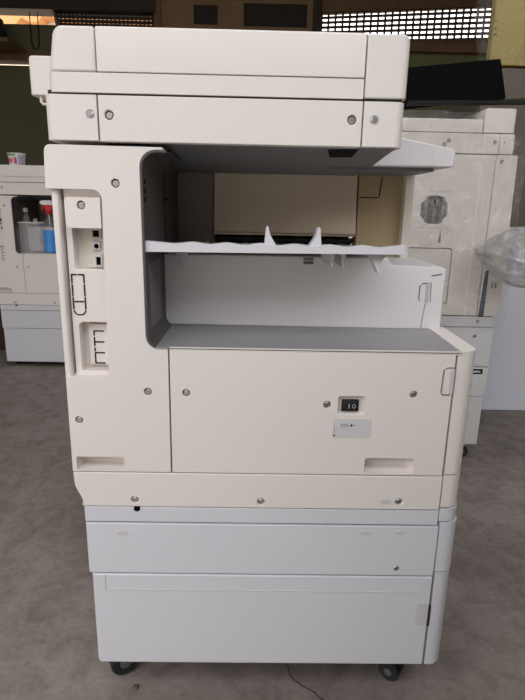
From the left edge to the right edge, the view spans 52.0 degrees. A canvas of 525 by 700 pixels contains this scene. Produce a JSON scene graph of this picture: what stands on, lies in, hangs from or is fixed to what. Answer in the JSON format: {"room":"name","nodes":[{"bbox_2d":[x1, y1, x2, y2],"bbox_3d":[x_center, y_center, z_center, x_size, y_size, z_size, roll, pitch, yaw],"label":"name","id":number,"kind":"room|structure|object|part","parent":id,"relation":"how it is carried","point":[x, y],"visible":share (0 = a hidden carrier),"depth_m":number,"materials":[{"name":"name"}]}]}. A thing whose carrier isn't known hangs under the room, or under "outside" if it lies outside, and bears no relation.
{"room":"copier warehouse","nodes":[
{"label":"copier warehouse","id":0,"kind":"room"},
{"bbox_2d":[161,0,312,31],"bbox_3d":[-0.224,-3.163,4.788,1.355,1.270,0.025,1,15,-1],"label":"wall panel","id":1,"kind":"object","parent":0,"point":[174,13],"visible":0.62,"depth_m":4.81,"materials":[{"name":"brown wood"}]},
{"bbox_2d":[3,54,485,234],"bbox_3d":[-0.155,-1.627,5.292,6.400,2.345,0.182,1,15,-1],"label":"wall","id":2,"kind":"structure","parent":0,"point":[414,60],"depth_m":4.97,"materials":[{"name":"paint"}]},
{"bbox_2d":[0,65,58,195],"bbox_3d":[-2.161,-1.989,5.095,2.370,1.265,0.030,1,15,-1],"label":"board","id":3,"kind":"object","parent":2,"relation":"attached to","point":[23,119],"visible":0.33,"depth_m":5.04,"materials":[{"name":"green paint"}]},
{"bbox_2d":[154,0,161,27],"bbox_3d":[-0.934,-3.182,4.803,0.065,1.270,0.120,1,15,-1],"label":"trim","id":4,"kind":"structure","parent":2,"relation":"attached to","point":[157,15],"depth_m":4.79,"materials":[{"name":"brown wood"}]},
{"bbox_2d":[194,4,306,27],"bbox_3d":[-0.113,-2.867,4.889,1.070,0.650,0.012,1,15,-1],"label":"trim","id":5,"kind":"structure","parent":2,"relation":"attached to","point":[258,15],"depth_m":4.84,"materials":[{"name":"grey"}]},
{"bbox_2d":[312,0,322,31],"bbox_3d":[0.496,-3.159,4.830,0.085,1.270,0.110,1,15,-1],"label":"beam","id":6,"kind":"structure","parent":2,"relation":"on","point":[317,4],"depth_m":4.82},
{"bbox_2d":[409,39,487,55],"bbox_3d":[1.801,-2.813,4.984,2.540,0.184,0.100,1,15,-1],"label":"beam","id":7,"kind":"structure","parent":2,"relation":"on","point":[447,41],"depth_m":4.93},
{"bbox_2d":[322,6,491,39],"bbox_3d":[1.404,-2.967,4.898,1.740,0.340,0.022,1,15,-1],"label":"window","id":8,"kind":"structure","parent":7,"relation":"attached to","point":[477,12],"depth_m":4.89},
{"bbox_2d":[409,43,487,54],"bbox_3d":[1.800,-2.753,4.922,2.540,0.070,0.049,1,15,-1],"label":"beam","id":9,"kind":"structure","parent":7,"relation":"attached to","point":[444,48],"depth_m":4.90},
{"bbox_2d":[0,350,524,699],"bbox_3d":[-0.139,0.557,1.883,6.600,0.100,8.000,1,15,-1],"label":"floor","id":10,"kind":"structure","parent":0,"point":[49,644],"depth_m":1.39,"materials":[{"name":"concrete"}]},
{"bbox_2d":[0,309,5,349],"bbox_3d":[-1.951,-0.380,3.838,0.705,0.620,0.600,1,15,-1],"label":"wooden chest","id":11,"kind":"object","parent":10,"relation":"on","point":[2,337],"visible":0.02,"depth_m":3.61,"materials":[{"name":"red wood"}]},
{"bbox_2d":[0,165,64,362],"bbox_3d":[-1.210,-0.529,3.400,0.718,1.166,0.583,1,15,-1],"label":"photocopier","id":12,"kind":"object","parent":10,"relation":"on","point":[29,285],"visible":0.35,"depth_m":3.16,"materials":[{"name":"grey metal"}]},
{"bbox_3d":[-1.509,-0.659,3.090,0.064,0.314,0.014,1,15,-1],"label":"port panel","id":13,"kind":"part","parent":12,"relation":"part of","materials":[{"name":"beige plastic"}]},
{"bbox_3d":[-1.502,-0.564,3.131,0.039,0.072,0.010,1,15,-1],"label":"knockout plate","id":14,"kind":"part","parent":12,"relation":"part of","materials":[{"name":"beige plastic"}]},
{"bbox_2d":[7,153,25,164],"bbox_3d":[-1.374,-1.064,3.013,0.100,0.067,0.100,1,15,-1],"label":"paper cup","id":15,"kind":"object","parent":12,"relation":"on","point":[14,158],"visible":0.85,"depth_m":2.98,"materials":[{"name":"white"}]},
{"bbox_3d":[-1.411,-0.657,3.150,0.001,0.111,0.105,1,15,-1],"label":"liner panel","id":16,"kind":"part","parent":12,"relation":"part of","materials":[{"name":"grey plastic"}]},
{"bbox_3d":[-1.308,-1.022,3.269,0.471,0.027,0.578,1,15,-1],"label":"lid trim","id":17,"kind":"part","parent":12,"relation":"part of","materials":[{"name":"beige plastic"}]},
{"bbox_3d":[-1.270,-1.065,3.257,0.396,0.061,0.579,1,15,-1],"label":"document lid","id":18,"kind":"part","parent":12,"relation":"part of","materials":[{"name":"beige plastic"}]},
{"bbox_3d":[-1.224,-0.323,3.458,0.650,0.031,0.578,1,15,-1],"label":"tray rail","id":19,"kind":"part","parent":12,"relation":"part of","materials":[{"name":"white plastic"}]},
{"bbox_3d":[-1.225,-0.253,3.476,0.654,0.106,0.579,1,15,-1],"label":"paper drawer","id":20,"kind":"part","parent":12,"relation":"part of","materials":[{"name":"white plastic"}]},
{"bbox_3d":[-1.373,-0.890,3.425,0.080,0.177,0.045,1,15,-1],"label":"exit panel","id":21,"kind":"part","parent":12,"relation":"part of","materials":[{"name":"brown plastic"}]},
{"bbox_2d":[39,200,55,252],"bbox_3d":[-1.226,-0.709,3.099,0.084,0.296,0.080,1,15,-1],"label":"spray bottle","id":22,"kind":"object","parent":12,"relation":"on","point":[49,235],"visible":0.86,"depth_m":3.08,"materials":[{"name":"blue plastic"}]},
{"bbox_2d":[132,684,138,690],"bbox_3d":[-0.265,0.704,1.125,0.013,0.006,0.015,1,15,-1],"label":"chip","id":23,"kind":"object","parent":10,"relation":"on","point":[136,686],"visible":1,"depth_m":1.12,"materials":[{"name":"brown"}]},
{"bbox_2d":[29,25,475,680],"bbox_3d":[-0.052,0.037,1.214,0.844,1.254,0.583,1,15,-1],"label":"photocopier","id":24,"kind":"object","parent":10,"relation":"on","point":[268,411],"visible":1,"depth_m":0.97,"materials":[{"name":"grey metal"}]},
{"bbox_3d":[-0.288,-0.107,0.901,0.064,0.314,0.014,1,15,-1],"label":"port panel","id":25,"kind":"part","parent":24,"relation":"part of","materials":[{"name":"beige plastic"}]},
{"bbox_3d":[-0.259,-0.354,0.807,0.015,0.015,0.001,1,15,-1],"label":"screw dish","id":26,"kind":"part","parent":24,"relation":"part of","materials":[{"name":"grey"}]},
{"bbox_3d":[-0.276,-0.194,0.895,0.036,0.112,0.004,1,15,-1],"label":"socket plate","id":27,"kind":"part","parent":24,"relation":"part of","materials":[{"name":"plastic"}]},
{"bbox_3d":[-0.281,-0.011,0.943,0.039,0.072,0.010,1,15,-1],"label":"knockout plate","id":28,"kind":"part","parent":24,"relation":"part of","materials":[{"name":"beige plastic"}]},
{"bbox_3d":[-0.190,-0.105,0.961,0.001,0.111,0.105,1,15,-1],"label":"liner panel","id":29,"kind":"part","parent":24,"relation":"part of","materials":[{"name":"grey plastic"}]},
{"bbox_3d":[-0.152,-0.337,1.236,0.080,0.177,0.045,1,15,-1],"label":"exit panel","id":30,"kind":"part","parent":24,"relation":"part of","materials":[{"name":"brown plastic"}]},
{"bbox_3d":[-0.087,-0.469,1.080,0.471,0.027,0.578,1,15,-1],"label":"lid trim","id":31,"kind":"part","parent":24,"relation":"part of","materials":[{"name":"beige plastic"}]},
{"bbox_3d":[-0.049,-0.512,1.069,0.396,0.061,0.579,1,15,-1],"label":"document lid","id":32,"kind":"part","parent":24,"relation":"part of","materials":[{"name":"beige plastic"}]},
{"bbox_3d":[-0.003,0.230,1.270,0.650,0.031,0.578,1,15,-1],"label":"tray rail","id":33,"kind":"part","parent":24,"relation":"part of","materials":[{"name":"white plastic"}]},
{"bbox_3d":[-0.004,0.299,1.288,0.654,0.106,0.579,1,15,-1],"label":"paper drawer","id":34,"kind":"part","parent":24,"relation":"part of","materials":[{"name":"white plastic"}]},
{"bbox_2d":[145,226,405,273],"bbox_3d":[0.020,-0.207,1.039,0.422,0.073,0.356,1,15,-1],"label":"paper tray","id":35,"kind":"object","parent":24,"relation":"on","point":[163,249],"depth_m":1.04,"materials":[{"name":"white plastic"}]},
{"bbox_3d":[0.050,-0.263,1.228,0.321,0.002,0.010,1,15,-1],"label":"guide rail","id":36,"kind":"part","parent":24,"relation":"part of","materials":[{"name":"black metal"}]},
{"bbox_3d":[0.091,0.001,0.909,0.494,0.005,0.004,1,15,-1],"label":"deck edge trim","id":37,"kind":"part","parent":24,"relation":"part of","materials":[{"name":"beige plastic"}]},
{"bbox_2d":[341,399,358,410],"bbox_3d":[0.152,0.096,0.937,0.030,0.021,0.005,1,15,-1],"label":"switch","id":38,"kind":"object","parent":24,"relation":"attached to","point":[346,404],"depth_m":0.93,"materials":[{"name":"black plastic"}]},
{"bbox_3d":[0.169,-0.348,0.814,0.015,0.015,0.001,1,15,-1],"label":"screw dish","id":39,"kind":"part","parent":24,"relation":"part of","materials":[{"name":"grey"}]},
{"bbox_3d":[0.265,-0.314,1.244,0.102,0.210,0.050,1,15,-1],"label":"exit door","id":40,"kind":"part","parent":24,"relation":"part of","materials":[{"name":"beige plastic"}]},
{"bbox_3d":[0.322,-0.312,1.232,0.019,0.204,0.075,1,15,-1],"label":"frame post","id":41,"kind":"part","parent":24,"relation":"part of","materials":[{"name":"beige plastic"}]},
{"bbox_3d":[0.272,-0.404,1.132,0.185,0.060,0.240,1,15,-1],"label":"control panel","id":42,"kind":"part","parent":24,"relation":"part of","materials":[{"name":"white plastic"}]},
{"bbox_2d":[351,108,517,456],"bbox_3d":[0.553,-0.268,2.279,0.667,1.314,0.582,1,15,-1],"label":"photocopier","id":43,"kind":"object","parent":10,"relation":"on","point":[460,219],"visible":0.44,"depth_m":1.93,"materials":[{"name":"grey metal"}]},
{"bbox_3d":[0.580,-0.277,1.994,0.212,0.197,0.028,1,15,-1],"label":"access door","id":44,"kind":"part","parent":43,"relation":"part of","materials":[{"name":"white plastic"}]},
{"bbox_2d":[420,196,447,223],"bbox_3d":[0.612,-0.500,1.921,0.100,0.101,0.005,1,15,-1],"label":"vent grille","id":45,"kind":"object","parent":43,"relation":"attached to","point":[433,209],"depth_m":1.92,"materials":[{"name":"grey plastic"}]},
{"bbox_3d":[0.612,-0.499,1.918,0.120,0.128,0.001,1,15,-1],"label":"vent frame","id":46,"kind":"part","parent":43,"relation":"part of","materials":[{"name":"grey plastic"}]},
{"bbox_3d":[0.518,-0.848,2.124,0.474,0.044,0.578,1,15,-1],"label":"document lid","id":47,"kind":"part","parent":43,"relation":"part of","materials":[{"name":"white plastic"}]},
{"bbox_3d":[0.553,-0.089,2.329,0.635,0.153,0.578,1,15,-1],"label":"tray rail","id":48,"kind":"part","parent":43,"relation":"part of","materials":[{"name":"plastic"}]},
{"bbox_3d":[0.549,0.045,2.365,0.633,0.118,0.578,1,15,-1],"label":"paper drawer","id":49,"kind":"part","parent":43,"relation":"part of","materials":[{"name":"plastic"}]},
{"bbox_3d":[0.668,-0.503,2.071,0.663,0.773,0.703,1,15,-1],"label":"plastic wrap","id":50,"kind":"object","parent":43,"relation":"on","visible":0},
{"bbox_2d":[407,98,524,105],"bbox_3d":[0.771,-0.886,1.906,0.530,0.049,0.115,1,15,-1],"label":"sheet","id":51,"kind":"object","parent":50,"relation":"on","point":[521,101],"visible":1,"depth_m":1.87,"materials":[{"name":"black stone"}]},
{"bbox_2d":[444,67,524,226],"bbox_3d":[1.450,-0.567,2.893,0.930,1.610,0.500,1,15,-1],"label":"tall cabinet","id":52,"kind":"object","parent":10,"relation":"on","point":[513,78],"visible":0.02,"depth_m":2.53,"materials":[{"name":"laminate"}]},
{"bbox_3d":[1.221,-0.518,2.654,0.463,1.570,0.019,1,15,-1],"label":"door","id":53,"kind":"part","parent":52,"relation":"part of","materials":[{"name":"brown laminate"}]},
{"bbox_2d":[486,0,524,67],"bbox_3d":[1.278,-1.471,2.407,0.660,0.608,0.080,1,15,-1],"label":"panel","id":54,"kind":"object","parent":52,"relation":"on","point":[506,39],"visible":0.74,"depth_m":2.40,"materials":[{"name":"yellow plastic"}]},
{"bbox_2d":[481,227,524,409],"bbox_3d":[1.486,-0.139,2.667,0.850,0.902,0.110,1,15,-1],"label":"board","id":55,"kind":"object","parent":10,"relation":"on","point":[505,381],"visible":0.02,"depth_m":2.67,"materials":[{"name":"white plastic"}]},
{"bbox_2d":[402,59,505,109],"bbox_3d":[0.673,-0.967,1.968,0.434,0.178,0.030,1,15,-1],"label":"panel","id":56,"kind":"object","parent":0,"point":[474,80],"visible":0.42,"depth_m":1.95,"materials":[{"name":"black"}]},
{"bbox_3d":[-3.361,-1.402,2.175,0.100,3.400,6.250,1,15,-1],"label":"wall","id":57,"kind":"structure","parent":0,"visible":0},
{"bbox_2d":[0,37,26,53],"bbox_3d":[-2.728,-2.648,4.662,1.200,0.030,0.389,1,15,-1],"label":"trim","id":58,"kind":"structure","parent":57,"relation":"attached to","point":[7,45],"depth_m":4.68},
{"bbox_2d":[0,18,6,36],"bbox_3d":[-2.425,-2.813,4.658,0.380,0.300,0.380,1,15,-1],"label":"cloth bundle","id":59,"kind":"object","parent":58,"relation":"on","point":[3,33],"visible":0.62,"depth_m":4.66,"materials":[{"name":"black fabric"}]},
{"bbox_2d":[0,50,50,64],"bbox_3d":[-2.147,-2.684,4.945,2.370,0.085,0.160,1,15,-1],"label":"beam","id":60,"kind":"structure","parent":57,"relation":"attached to","point":[5,58],"depth_m":4.87,"materials":[{"name":"brown wood"}]},
{"bbox_2d":[4,24,56,50],"bbox_3d":[-2.594,-2.834,4.879,1.470,0.219,0.040,1,15,-1],"label":"wall","id":61,"kind":"structure","parent":57,"relation":"attached to","point":[19,34],"depth_m":4.86,"materials":[{"name":"green paint"}]},
{"bbox_2d":[29,12,39,49],"bbox_3d":[-2.048,-2.865,4.840,0.082,0.306,0.010,1,15,-1],"label":"hanging cable","id":62,"kind":"object","parent":57,"relation":"hanging from","point":[29,12],"visible":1,"depth_m":4.84,"materials":[{"name":"black plastic"}]},
{"bbox_2d":[53,11,59,25],"bbox_3d":[-1.851,-2.980,4.858,0.050,0.115,0.080,1,15,-1],"label":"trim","id":63,"kind":"structure","parent":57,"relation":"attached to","point":[56,18],"depth_m":4.82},
{"bbox_2d":[60,24,144,27],"bbox_3d":[-1.409,-2.834,4.944,0.900,0.235,0.100,1,15,-1],"label":"trim","id":64,"kind":"structure","parent":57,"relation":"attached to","point":[60,24],"depth_m":4.87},
{"bbox_2d":[56,12,153,26],"bbox_3d":[-1.406,-2.981,4.864,0.900,0.095,0.022,1,15,-1],"label":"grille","id":65,"kind":"structure","parent":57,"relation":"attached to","point":[69,18],"depth_m":4.85,"materials":[{"name":"metal"}]},
{"bbox_3d":[-0.077,-3.046,1.845,6.800,0.040,6.400,1,15,-1],"label":"ceiling","id":66,"kind":"structure","parent":0,"visible":0},
{"bbox_2d":[0,0,154,16],"bbox_3d":[-2.131,-3.430,4.744,2.370,0.808,0.200,1,15,-1],"label":"beam","id":67,"kind":"structure","parent":66,"relation":"attached to","point":[45,8],"depth_m":4.75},
{"bbox_2d":[323,0,492,15],"bbox_3d":[1.813,-3.391,4.803,2.540,0.755,0.110,1,15,-1],"label":"beam","id":68,"kind":"structure","parent":66,"relation":"attached to","point":[329,6],"depth_m":4.82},
{"bbox_3d":[-0.185,-3.021,15.212,24.000,0.120,18.800,1,15,-1],"label":"ground","id":69,"kind":"structure","parent":0,"visible":0},
{"bbox_2d":[0,22,55,65],"bbox_3d":[-3.325,-4.068,9.199,8.500,4.900,0.200,1,15,-1],"label":"wall","id":70,"kind":"structure","parent":69,"relation":"on","point":[48,23],"depth_m":8.76,"materials":[{"name":"beige paint"}]},
{"bbox_2d":[0,15,322,25],"bbox_3d":[-3.535,-5.786,8.464,9.000,1.310,0.280,1,15,-1],"label":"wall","id":71,"kind":"structure","parent":70,"relation":"attached to","point":[42,20],"depth_m":8.48,"materials":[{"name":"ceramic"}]}
]}

